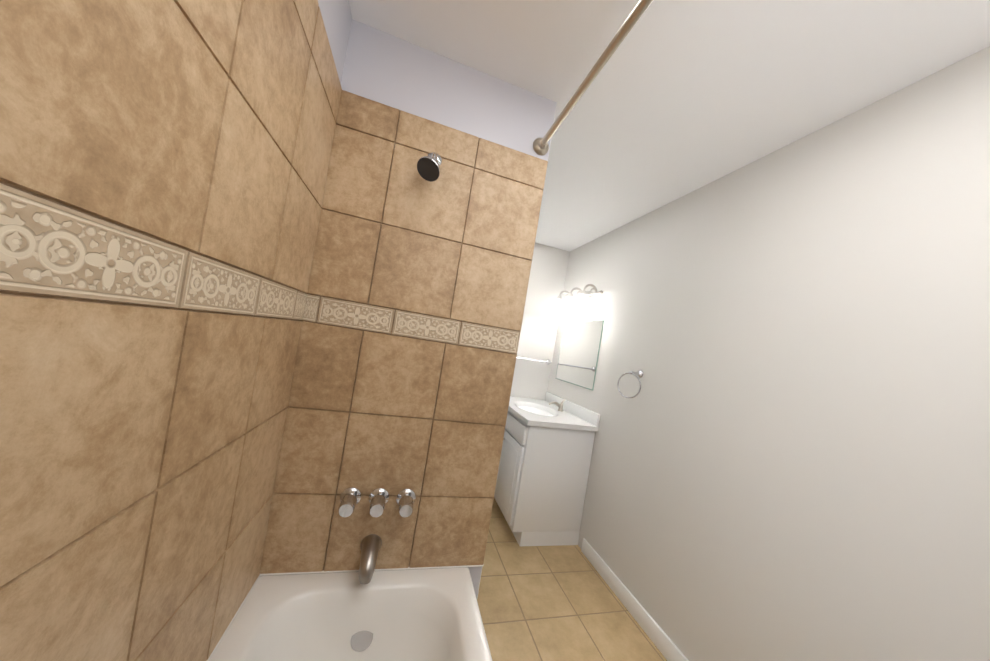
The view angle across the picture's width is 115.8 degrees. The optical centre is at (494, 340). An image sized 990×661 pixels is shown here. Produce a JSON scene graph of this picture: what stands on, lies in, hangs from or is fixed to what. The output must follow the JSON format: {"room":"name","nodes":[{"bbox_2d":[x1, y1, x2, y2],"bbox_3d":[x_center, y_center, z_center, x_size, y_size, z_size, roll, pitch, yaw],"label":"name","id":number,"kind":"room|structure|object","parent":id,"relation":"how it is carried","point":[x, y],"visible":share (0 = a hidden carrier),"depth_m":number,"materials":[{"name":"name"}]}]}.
{"room":"bathroom","nodes":[
{"label":"bathroom","id":0,"kind":"room"},
{"bbox_2d":[318,0,351,83],"bbox_3d":[-0.772,0.043,1.148,0.100,2.440,3.400,9,-1,-16],"label":"wall","id":1,"kind":"structure","parent":0,"point":[336,17],"depth_m":1.00,"materials":[{"name":"grey paint"}]},
{"bbox_2d":[0,0,341,660],"bbox_3d":[-0.478,-0.015,0.356,0.011,1.730,1.521,9,-1,-16],"label":"wall tiles","id":2,"kind":"structure","parent":1,"relation":"attached to","point":[164,165],"depth_m":0.45,"materials":[{"name":"tile"}]},
{"bbox_2d":[341,19,556,597],"bbox_3d":[-0.339,0.115,1.282,0.819,2.440,0.160,9,-1,-16],"label":"wall","id":3,"kind":"structure","parent":0,"point":[382,67],"depth_m":1.20,"materials":[{"name":"grey paint"}]},
{"bbox_2d":[260,90,547,575],"bbox_3d":[-0.300,0.024,1.201,0.819,1.730,0.011,9,-1,-16],"label":"wall tiles","id":4,"kind":"object","parent":3,"relation":"attached to","point":[404,369],"visible":0.81,"depth_m":1.18,"materials":[{"name":"tile"}]},
{"bbox_2d":[338,487,360,516],"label":"tub valve","id":5,"kind":"object","parent":4,"relation":"attached to","point":[351,496],"depth_m":1.09,"materials":[{"name":"silver metal"}]},
{"bbox_2d":[359,534,381,583],"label":"tub faucet","id":6,"kind":"object","parent":4,"relation":"attached to","point":[371,544],"depth_m":1.09,"materials":[{"name":"silver metal"}]},
{"bbox_2d":[369,488,388,516],"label":"tub valve","id":7,"kind":"object","parent":4,"relation":"attached to","point":[378,497],"depth_m":1.12,"materials":[{"name":"silver metal"}]},
{"bbox_2d":[396,489,415,516],"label":"tub valve","id":8,"kind":"object","parent":4,"relation":"attached to","point":[405,499],"depth_m":1.15,"materials":[{"name":"silver metal"}]},
{"bbox_2d":[417,152,441,181],"bbox_3d":[-0.235,-0.652,1.125,0.083,0.144,0.132,9,-1,-16],"label":"shower head","id":9,"kind":"object","parent":4,"relation":"attached to","point":[428,168],"visible":1,"depth_m":1.10},
{"bbox_2d":[533,0,652,154],"bbox_3d":[0.400,-0.799,0.581,0.072,0.072,1.528,9,-1,-16],"label":"shower rod","id":10,"kind":"object","parent":3,"relation":"attached to","point":[540,146],"visible":1,"depth_m":0.92,"materials":[{"name":"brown metal"}]},
{"bbox_2d":[510,242,569,399],"bbox_3d":[-0.305,0.141,2.986,1.815,2.440,0.120,9,-1,-16],"label":"wall","id":11,"kind":"structure","parent":0,"point":[540,320],"depth_m":3.12,"materials":[{"name":"grey paint"}]},
{"bbox_2d":[516,357,551,364],"bbox_3d":[0.329,0.181,3.066,0.519,0.054,0.068,9,-1,-16],"label":"towel bar","id":12,"kind":"object","parent":11,"relation":"attached to","point":[547,362],"visible":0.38,"depth_m":3.07,"materials":[{"name":"silver metal"}]},
{"bbox_2d":[477,498,666,660],"bbox_3d":[-0.066,1.447,1.392,2.055,0.100,3.440,9,-1,-16],"label":"floor","id":13,"kind":"structure","parent":0,"point":[552,603],"depth_m":1.70,"materials":[{"name":"tile"}]},
{"bbox_2d":[209,567,491,660],"bbox_3d":[-0.297,1.119,0.449,0.758,0.450,1.526,9,-1,-16],"label":"bathtub","id":14,"kind":"object","parent":13,"relation":"on","point":[432,614],"visible":0.92,"depth_m":1.06,"materials":[{"name":"white ceramic"}]},
{"bbox_2d":[494,392,599,545],"bbox_3d":[0.303,0.964,2.638,0.586,1.001,0.899,9,-1,-16],"label":"bathroom vanity","id":15,"kind":"object","parent":13,"relation":"on","point":[543,470],"visible":0.83,"depth_m":2.26,"materials":[{"name":"white wood"}]},
{"bbox_2d":[548,399,565,411],"bbox_3d":[0.534,0.549,2.689,0.149,0.106,0.052,9,-1,-16],"label":"faucet","id":16,"kind":"object","parent":15,"relation":"on","point":[560,409],"depth_m":2.68,"materials":[{"name":"silver metal"}]},
{"bbox_2d":[349,0,989,251],"bbox_3d":[0.340,-1.060,1.423,2.055,0.100,3.440,9,-1,-16],"label":"ceiling","id":17,"kind":"structure","parent":0,"point":[679,99],"depth_m":1.10,"materials":[{"name":"white paint"}]},
{"bbox_2d":[547,46,989,660],"bbox_3d":[1.046,0.344,1.667,0.100,2.440,3.400,9,-1,-16],"label":"wall","id":18,"kind":"structure","parent":0,"point":[791,454],"depth_m":1.14,"materials":[{"name":"grey paint"}]},
{"bbox_2d":[550,284,602,313],"bbox_3d":[0.694,-0.359,2.709,0.222,0.222,0.596,9,-1,-16],"label":"sconce","id":19,"kind":"object","parent":18,"relation":"attached to","point":[581,304],"visible":1,"depth_m":2.66,"materials":[{"name":"white glass"}]},
{"bbox_2d":[555,320,603,390],"bbox_3d":[0.723,0.102,2.735,0.008,0.572,0.635,9,-1,-16],"label":"mirror","id":20,"kind":"object","parent":18,"relation":"attached to","point":[579,352],"visible":1,"depth_m":2.68,"materials":[{"name":"silver mirror"}]},
{"bbox_2d":[617,370,642,397],"bbox_3d":[0.867,0.271,1.963,0.100,0.190,0.156,9,-1,-16],"label":"towel ring","id":21,"kind":"object","parent":18,"relation":"attached to","point":[638,374],"visible":1,"depth_m":1.96,"materials":[{"name":"silver metal"}]},
{"bbox_2d":[581,538,688,660],"bbox_3d":[0.935,1.508,1.171,0.014,0.095,2.230,9,-1,-16],"label":"baseboard","id":22,"kind":"structure","parent":18,"relation":"attached to","point":[666,646],"depth_m":1.70,"materials":[{"name":"white wood"}]}
]}

